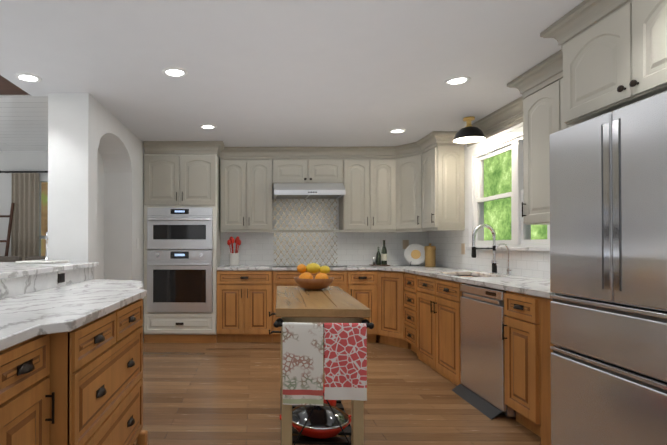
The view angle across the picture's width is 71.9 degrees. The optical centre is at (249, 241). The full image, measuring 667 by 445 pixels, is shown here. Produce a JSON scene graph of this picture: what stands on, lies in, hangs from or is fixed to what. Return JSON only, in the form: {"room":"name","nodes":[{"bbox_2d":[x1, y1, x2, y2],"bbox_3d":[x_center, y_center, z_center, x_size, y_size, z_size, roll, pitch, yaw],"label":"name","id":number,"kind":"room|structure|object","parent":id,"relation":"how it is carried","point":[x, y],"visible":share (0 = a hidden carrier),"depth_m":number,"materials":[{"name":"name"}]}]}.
{"room":"kitchen","nodes":[
{"label":"kitchen","id":0,"kind":"room"},
{"bbox_2d":[0,75,29,94],"bbox_3d":[-3.793,-1.283,0.965,3.900,0.088,5.600,0,0,1],"label":"ceiling","id":1,"kind":"structure","parent":0,"point":[7,87],"depth_m":3.61,"materials":[{"name":"brown wood"}]},
{"bbox_2d":[0,151,47,255],"bbox_3d":[-3.592,0.025,5.952,3.970,2.420,0.100,0,0,1],"label":"wall","id":2,"kind":"structure","parent":0,"point":[23,160],"depth_m":5.90,"materials":[{"name":"paint"}]},
{"bbox_2d":[0,171,47,172],"bbox_3d":[-2.469,-0.896,5.844,1.580,0.040,0.098,0,0,1],"label":"curtain rod","id":3,"kind":"object","parent":2,"relation":"attached to","point":[23,171],"visible":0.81,"depth_m":5.81,"materials":[{"name":"black metal"}]},
{"bbox_2d":[11,173,38,260],"bbox_3d":[-2.899,0.166,5.806,0.360,2.095,0.060,0,0,1],"label":"curtain","id":4,"kind":"object","parent":3,"relation":"hanging from","point":[25,221],"visible":0.58,"depth_m":5.81,"materials":[{"name":"fabric"}]},
{"bbox_2d":[39,176,47,238],"bbox_3d":[-2.268,-0.051,5.901,1.160,1.610,0.068,0,0,1],"label":"living room window","id":5,"kind":"structure","parent":2,"relation":"in","point":[43,178],"depth_m":5.88,"materials":[{"name":"white"}]},
{"bbox_2d":[0,95,47,150],"bbox_3d":[-3.655,-1.243,5.028,4.070,0.100,2.530,0,0,1],"label":"ceiling","id":6,"kind":"structure","parent":0,"point":[23,122],"depth_m":4.58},
{"bbox_2d":[48,93,144,342],"bbox_3d":[-1.457,0.016,4.849,0.330,2.420,2.410,0,0,1],"label":"wall","id":7,"kind":"structure","parent":0,"point":[96,151],"depth_m":3.79,"materials":[{"name":"paint"}]},
{"bbox_2d":[219,155,338,229],"bbox_3d":[0.445,0.026,6.079,4.100,2.420,0.100,0,0,1],"label":"wall","id":8,"kind":"structure","parent":0,"point":[273,210],"depth_m":6.03,"materials":[{"name":"paint"}]},
{"bbox_2d":[220,155,271,230],"bbox_3d":[-0.038,-0.603,5.879,0.664,0.926,0.319,0,0,1],"label":"upper cabinet","id":9,"kind":"object","parent":8,"relation":"attached to","point":[245,180],"depth_m":5.72,"materials":[{"name":"beige wood"}]},
{"bbox_2d":[272,155,343,186],"bbox_3d":[0.744,-0.898,5.871,0.897,0.335,0.319,0,0,1],"label":"upper cabinet","id":10,"kind":"object","parent":8,"relation":"attached to","point":[285,168],"depth_m":5.71,"materials":[{"name":"beige wood"}]},
{"bbox_2d":[273,183,345,198],"bbox_3d":[0.743,-0.647,5.761,0.875,0.166,0.507,0,0,1],"label":"range hood","id":11,"kind":"object","parent":10,"relation":"attached to","point":[309,190],"visible":1,"depth_m":5.57,"materials":[{"name":"silver metal"}]},
{"bbox_2d":[220,199,427,264],"bbox_3d":[0.990,-0.120,6.016,2.760,0.879,0.010,0,0,1],"label":"tile backsplash","id":12,"kind":"structure","parent":8,"relation":"attached to","point":[323,248],"depth_m":6.01,"materials":[{"name":"white tile"}]},
{"bbox_2d":[403,240,408,248],"bbox_3d":[2.084,0.045,5.996,0.080,0.120,0.006,0,0,1],"label":"electrical outlet plate","id":13,"kind":"object","parent":12,"relation":"attached to","point":[405,242],"depth_m":5.99,"materials":[{"name":"beige plastic"}]},
{"bbox_2d":[336,155,395,230],"bbox_3d":[1.530,-0.603,5.858,0.670,0.926,0.319,0,0,1],"label":"upper cabinet","id":14,"kind":"object","parent":8,"relation":"attached to","point":[369,201],"depth_m":5.70,"materials":[{"name":"beige wood"}]},
{"bbox_2d":[392,139,423,230],"bbox_3d":[1.965,-0.668,5.553,0.229,1.036,0.303,0,0,1],"label":"upper cabinet","id":15,"kind":"object","parent":8,"relation":"attached to","point":[418,186],"depth_m":5.54,"materials":[{"name":"beige wood"}]},
{"bbox_2d":[0,0,583,146],"bbox_3d":[0.309,-1.267,2.176,4.270,0.100,8.130,0,0,1],"label":"ceiling","id":16,"kind":"structure","parent":0,"point":[316,73],"depth_m":3.03,"materials":[{"name":"paint"}]},
{"bbox_2d":[14,73,41,82],"bbox_3d":[-1.632,-1.202,3.316,0.184,0.010,0.184,0,0,1],"label":"recessed light","id":17,"kind":"object","parent":16,"relation":"in","point":[28,77],"visible":1,"depth_m":3.31,"materials":[{"name":"white plastic"}]},
{"bbox_2d":[162,67,187,76],"bbox_3d":[-0.533,-1.203,3.212,0.184,0.010,0.184,0,0,1],"label":"recessed light","id":18,"kind":"object","parent":16,"relation":"in","point":[174,72],"visible":1,"depth_m":3.20,"materials":[{"name":"white plastic"}]},
{"bbox_2d":[199,124,216,128],"bbox_3d":[-0.434,-1.191,4.691,0.184,0.010,0.184,0,0,1],"label":"recessed light","id":19,"kind":"object","parent":16,"relation":"in","point":[207,126],"visible":1,"depth_m":4.68,"materials":[{"name":"white plastic"}]},
{"bbox_2d":[388,129,405,132],"bbox_3d":[1.599,-1.189,4.864,0.184,0.010,0.184,0,0,1],"label":"recessed light","id":20,"kind":"object","parent":16,"relation":"in","point":[396,130],"visible":0.96,"depth_m":4.85,"materials":[{"name":"white plastic"}]},
{"bbox_2d":[444,76,470,84],"bbox_3d":[1.559,-1.202,3.375,0.184,0.010,0.184,0,0,1],"label":"recessed light","id":21,"kind":"object","parent":16,"relation":"in","point":[456,80],"visible":1,"depth_m":3.37,"materials":[{"name":"white plastic"}]},
{"bbox_2d":[453,116,484,142],"bbox_3d":[2.132,-1.089,4.366,0.284,0.215,0.284,0,0,1],"label":"dome ceiling light","id":22,"kind":"object","parent":16,"relation":"attached to","point":[468,133],"visible":1,"depth_m":4.33,"materials":[{"name":"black metal"}]},
{"bbox_2d":[133,340,540,444],"bbox_3d":[-1.641,1.253,2.181,8.170,0.100,8.130,0,0,1],"label":"floor","id":23,"kind":"structure","parent":0,"point":[222,393],"depth_m":3.38,"materials":[{"name":"brown wood"}]},
{"bbox_2d":[0,203,14,255],"bbox_3d":[-3.217,0.372,5.564,0.410,1.729,0.419,0,0,1],"label":"ladder","id":24,"kind":"object","parent":23,"relation":"on","point":[10,216],"visible":0.52,"depth_m":5.67,"materials":[{"name":"brown wood"}]},
{"bbox_2d":[0,256,21,261],"bbox_3d":[-2.421,0.682,4.161,0.420,1.075,0.460,0,0,1],"label":"chair","id":25,"kind":"object","parent":23,"relation":"on","point":[10,258],"visible":0.15,"depth_m":4.30,"materials":[{"name":"fabric"}]},
{"bbox_2d":[0,333,55,444],"bbox_3d":[-0.986,0.760,1.451,0.520,0.872,0.381,0,0,1],"label":"base cabinet","id":26,"kind":"object","parent":23,"relation":"on","point":[28,367],"depth_m":1.48,"materials":[{"name":"brown wood"}]},
{"bbox_2d":[0,262,146,350],"bbox_3d":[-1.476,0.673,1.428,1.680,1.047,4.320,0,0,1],"label":"countertop","id":27,"kind":"structure","parent":26,"relation":"on","point":[36,300],"depth_m":2.28,"materials":[{"name":"stone"}]},
{"bbox_2d":[15,260,68,263],"bbox_3d":[-1.551,0.155,3.384,0.280,0.018,0.280,0,0,1],"label":"tray","id":28,"kind":"object","parent":27,"relation":"on","point":[40,261],"visible":0.96,"depth_m":3.25,"materials":[{"name":"white ceramic"}]},
{"bbox_2d":[41,232,53,259],"bbox_3d":[-1.521,0.037,3.374,0.100,0.215,0.100,0,0,1],"label":"stand","id":29,"kind":"object","parent":28,"relation":"on","point":[46,256],"visible":1,"depth_m":3.37,"materials":[{"name":"silver metal"}]},
{"bbox_2d":[58,273,64,282],"bbox_3d":[-1.242,0.245,2.969,0.008,0.060,0.100,0,0,1],"label":"outlet","id":30,"kind":"object","parent":27,"relation":"attached to","point":[61,278],"visible":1,"depth_m":2.96,"materials":[{"name":"black plastic"}]},
{"bbox_2d":[25,256,44,259],"bbox_3d":[-1.951,0.682,4.155,0.420,1.075,0.460,0,0,1],"label":"chair","id":31,"kind":"object","parent":23,"relation":"on","point":[34,257],"visible":0.06,"depth_m":4.30,"materials":[{"name":"fabric"}]},
{"bbox_2d":[52,298,147,444],"bbox_3d":[-0.936,0.766,2.158,0.600,0.872,1.026,0,0,1],"label":"base cabinet","id":32,"kind":"object","parent":23,"relation":"on","point":[82,385],"depth_m":1.95,"materials":[{"name":"brown wood"}]},
{"bbox_2d":[143,141,224,342],"bbox_3d":[-0.791,0.024,5.689,0.962,2.418,0.708,0,0,1],"label":"tall cabinet","id":33,"kind":"object","parent":23,"relation":"on","point":[181,174],"visible":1,"depth_m":5.41,"materials":[{"name":"beige wood"}]},
{"bbox_2d":[147,208,212,311],"bbox_3d":[-0.835,0.227,5.600,0.783,1.256,0.538,0,0,1],"label":"wall oven stack","id":34,"kind":"object","parent":33,"relation":"in","point":[179,280],"visible":0.98,"depth_m":5.38,"materials":[{"name":"silver metal"}]},
{"bbox_2d":[216,271,271,341],"bbox_3d":[-0.056,0.797,5.699,0.674,0.872,0.620,0,0,1],"label":"base cabinet","id":35,"kind":"object","parent":23,"relation":"on","point":[246,302],"depth_m":5.39,"materials":[{"name":"brown wood"}]},
{"bbox_2d":[216,265,393,270],"bbox_3d":[0.671,0.339,5.698,2.130,0.040,0.648,0,0,1],"label":"countertop","id":36,"kind":"structure","parent":35,"relation":"on","point":[222,267],"depth_m":5.39,"materials":[{"name":"stone"}]},
{"bbox_2d":[227,236,240,265],"bbox_3d":[-0.198,0.128,5.837,0.183,0.379,0.140,0,0,1],"label":"utensil crock","id":37,"kind":"object","parent":36,"relation":"on","point":[233,259],"visible":1,"depth_m":5.80,"materials":[{"name":"white ceramic"}]},
{"bbox_2d":[272,264,346,266],"bbox_3d":[0.740,0.313,5.708,0.900,0.008,0.510,0,0,1],"label":"cooktop","id":38,"kind":"object","parent":36,"relation":"in","point":[276,265],"visible":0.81,"depth_m":5.67,"materials":[{"name":"black glass"}]},
{"bbox_2d":[272,271,347,342],"bbox_3d":[0.729,0.797,5.689,0.895,0.872,0.620,0,0,1],"label":"base cabinet","id":39,"kind":"object","parent":23,"relation":"on","point":[279,278],"depth_m":5.39,"materials":[{"name":"brown wood"}]},
{"bbox_2d":[269,286,373,444],"bbox_3d":[0.399,0.779,2.883,0.574,0.860,1.323,0,0,1],"label":"cart","id":40,"kind":"object","parent":23,"relation":"on","point":[332,304],"visible":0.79,"depth_m":2.33,"materials":[{"name":"brown wood"}]},
{"bbox_2d":[283,322,322,405],"bbox_3d":[0.267,0.614,2.257,0.204,0.410,0.042,0,0,1],"label":"towel","id":41,"kind":"object","parent":40,"relation":"hanging from","point":[302,363],"visible":1,"depth_m":2.24,"materials":[{"name":"white fabric"}]},
{"bbox_2d":[294,263,333,289],"bbox_3d":[0.468,0.255,3.269,0.294,0.191,0.294,0,0,1],"label":"fruit bowl","id":42,"kind":"object","parent":40,"relation":"on","point":[307,280],"visible":1,"depth_m":3.20,"materials":[{"name":"orange food"}]},
{"bbox_2d":[279,403,350,438],"bbox_3d":[0.393,1.007,2.577,0.441,0.195,0.370,0,0,1],"label":"wok","id":43,"kind":"object","parent":40,"relation":"on","point":[322,422],"visible":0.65,"depth_m":2.47,"materials":[{"name":"metal"}]},
{"bbox_2d":[323,383,336,405],"bbox_3d":[0.450,1.018,2.984,0.343,0.180,0.262,0,0,1],"label":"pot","id":44,"kind":"object","parent":40,"relation":"on","point":[333,402],"depth_m":2.89,"materials":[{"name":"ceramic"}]},
{"bbox_2d":[324,323,366,400],"bbox_3d":[0.477,0.599,2.244,0.208,0.380,0.043,0,0,1],"label":"towel","id":45,"kind":"object","parent":40,"relation":"hanging from","point":[345,357],"visible":1,"depth_m":2.23,"materials":[{"name":"red fabric"}]},
{"bbox_2d":[348,270,375,342],"bbox_3d":[1.357,0.797,5.681,0.362,0.872,0.620,0,0,1],"label":"base cabinet","id":46,"kind":"object","parent":23,"relation":"on","point":[361,284],"depth_m":5.37,"materials":[{"name":"brown wood"}]},
{"bbox_2d":[376,270,407,348],"bbox_3d":[1.641,0.798,5.226,0.231,0.862,0.303,0,0,1],"label":"base cabinet","id":47,"kind":"object","parent":23,"relation":"on","point":[390,289],"depth_m":5.23,"materials":[{"name":"brown wood"}]},
{"bbox_2d":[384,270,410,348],"bbox_3d":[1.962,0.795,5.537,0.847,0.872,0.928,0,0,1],"label":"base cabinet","id":48,"kind":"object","parent":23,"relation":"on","point":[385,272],"depth_m":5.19,"materials":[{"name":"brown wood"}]},
{"bbox_2d":[404,273,415,352],"bbox_3d":[2.057,0.790,4.874,0.636,0.872,0.392,0,0,1],"label":"base cabinet","id":49,"kind":"object","parent":23,"relation":"on","point":[409,279],"depth_m":4.87,"materials":[{"name":"brown wood"}]},
{"bbox_2d":[416,274,481,385],"bbox_3d":[2.048,0.784,4.178,0.636,0.872,0.999,0,0,1],"label":"base cabinet","id":50,"kind":"object","parent":23,"relation":"on","point":[432,330],"depth_m":4.11,"materials":[{"name":"brown wood"}]},
{"bbox_2d":[452,284,515,418],"bbox_3d":[1.986,0.779,3.356,0.687,0.868,0.627,0,0,1],"label":"dishwasher","id":51,"kind":"object","parent":23,"relation":"on","point":[482,387],"visible":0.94,"depth_m":3.30,"materials":[{"name":"silver metal"}]},
{"bbox_2d":[502,291,556,444],"bbox_3d":[2.014,0.772,2.761,0.667,0.872,0.538,0,0,1],"label":"base cabinet","id":52,"kind":"object","parent":23,"relation":"on","point":[526,334],"visible":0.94,"depth_m":2.77,"materials":[{"name":"brown wood"}]},
{"bbox_2d":[376,265,554,298],"bbox_3d":[1.939,0.326,4.252,0.861,0.040,3.506,0,0,1],"label":"countertop","id":53,"kind":"structure","parent":52,"relation":"on","point":[536,287],"depth_m":3.62,"materials":[{"name":"stone"}]},
{"bbox_2d":[404,244,424,265],"bbox_3d":[2.111,0.175,5.725,0.254,0.289,0.169,0,0,1],"label":"decorative plate","id":54,"kind":"object","parent":53,"relation":"on","point":[414,254],"visible":0.88,"depth_m":5.72,"materials":[{"name":"white ceramic"}]},
{"bbox_2d":[424,243,435,266],"bbox_3d":[2.217,0.170,5.515,0.132,0.290,0.132,0,0,1],"label":"copper canister","id":55,"kind":"object","parent":53,"relation":"on","point":[430,255],"visible":1,"depth_m":5.46,"materials":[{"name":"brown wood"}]},
{"bbox_2d":[471,224,497,273],"bbox_3d":[2.184,0.071,4.144,0.240,0.465,0.123,0,0,1],"label":"faucet","id":56,"kind":"object","parent":53,"relation":"on","point":[494,260],"visible":0.98,"depth_m":4.16,"materials":[{"name":"silver metal"}]},
{"bbox_2d":[495,243,511,275],"bbox_3d":[2.225,0.161,3.926,0.136,0.281,0.073,0,0,1],"label":"filter faucet","id":57,"kind":"object","parent":53,"relation":"on","point":[509,270],"visible":1,"depth_m":3.94,"materials":[{"name":"silver metal"}]},
{"bbox_2d":[549,91,666,444],"bbox_3d":[1.984,0.302,2.050,0.658,1.800,0.876,0,0,1],"label":"fridge","id":58,"kind":"object","parent":23,"relation":"on","point":[608,250],"visible":1,"depth_m":2.07,"materials":[{"name":"silver metal"}]},
{"bbox_2d":[440,136,549,278],"bbox_3d":[2.393,-0.008,2.089,0.100,2.420,8.030,0,0,1],"label":"wall","id":59,"kind":"structure","parent":0,"point":[466,189],"depth_m":4.91,"materials":[{"name":"paint"}]},
{"bbox_2d":[420,143,464,230],"bbox_3d":[2.221,-0.609,5.181,0.320,0.926,0.442,0,0,1],"label":"upper cabinet","id":60,"kind":"object","parent":59,"relation":"attached to","point":[442,169],"depth_m":4.96,"materials":[{"name":"beige wood"}]},
{"bbox_2d":[428,228,549,278],"bbox_3d":[2.364,0.076,4.249,0.008,0.456,3.506,0,0,1],"label":"tile backsplash","id":61,"kind":"structure","parent":59,"relation":"attached to","point":[536,264],"depth_m":4.61,"materials":[{"name":"white tile"}]},
{"bbox_2d":[461,243,464,253],"bbox_3d":[2.369,0.087,4.983,0.006,0.120,0.080,0,0,1],"label":"electrical outlet plate","id":62,"kind":"object","parent":61,"relation":"attached to","point":[462,244],"depth_m":4.98,"materials":[{"name":"beige plastic"}]},
{"bbox_2d":[466,96,523,146],"bbox_3d":[2.316,-1.112,4.159,0.103,0.173,1.430,0,0,1],"label":"valance","id":63,"kind":"object","parent":59,"relation":"attached to","point":[507,116],"visible":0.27,"depth_m":4.13,"materials":[{"name":"beige wood"}]},
{"bbox_2d":[465,247,549,250],"bbox_3d":[2.341,0.070,4.136,0.053,0.028,1.405,0,0,1],"label":"window sill","id":64,"kind":"structure","parent":59,"relation":"attached to","point":[522,248],"depth_m":3.86,"materials":[{"name":"white wood"}]},
{"bbox_2d":[467,122,549,246],"bbox_3d":[2.402,-0.480,4.140,0.125,1.070,1.405,0,0,1],"label":"window","id":65,"kind":"structure","parent":59,"relation":"in","point":[520,233],"depth_m":4.20,"materials":[{"name":"white wood"}]},
{"bbox_2d":[520,76,554,224],"bbox_3d":[2.194,-0.606,3.144,0.320,0.965,0.414,0,0,1],"label":"upper cabinet","id":66,"kind":"object","parent":59,"relation":"attached to","point":[539,101],"depth_m":3.18,"materials":[{"name":"beige wood"}]},
{"bbox_2d":[555,72,565,131],"bbox_3d":[2.189,-0.610,2.730,0.320,0.965,0.414,0,0,1],"label":"upper cabinet","id":67,"kind":"object","parent":59,"relation":"attached to","point":[557,128],"depth_m":2.97,"materials":[{"name":"beige wood"}]},
{"bbox_2d":[555,0,666,127],"bbox_3d":[2.046,-0.896,2.060,0.588,0.475,0.935,0,0,1],"label":"upper cabinet","id":68,"kind":"object","parent":59,"relation":"attached to","point":[610,56],"depth_m":2.17,"materials":[{"name":"beige wood"}]},
{"label":"outside","id":69,"kind":"structure","parent":0,"visible":0},
{"bbox_2d":[484,150,546,239],"bbox_3d":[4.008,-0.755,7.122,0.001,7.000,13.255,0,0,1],"label":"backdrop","id":70,"kind":"structure","parent":69,"point":[497,181],"depth_m":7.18,"materials":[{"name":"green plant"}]},
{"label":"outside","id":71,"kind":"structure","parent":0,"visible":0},
{"bbox_2d":[41,182,47,255],"bbox_3d":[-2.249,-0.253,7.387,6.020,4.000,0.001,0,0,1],"label":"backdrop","id":72,"kind":"structure","parent":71,"point":[44,207],"depth_m":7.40,"materials":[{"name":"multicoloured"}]}
]}

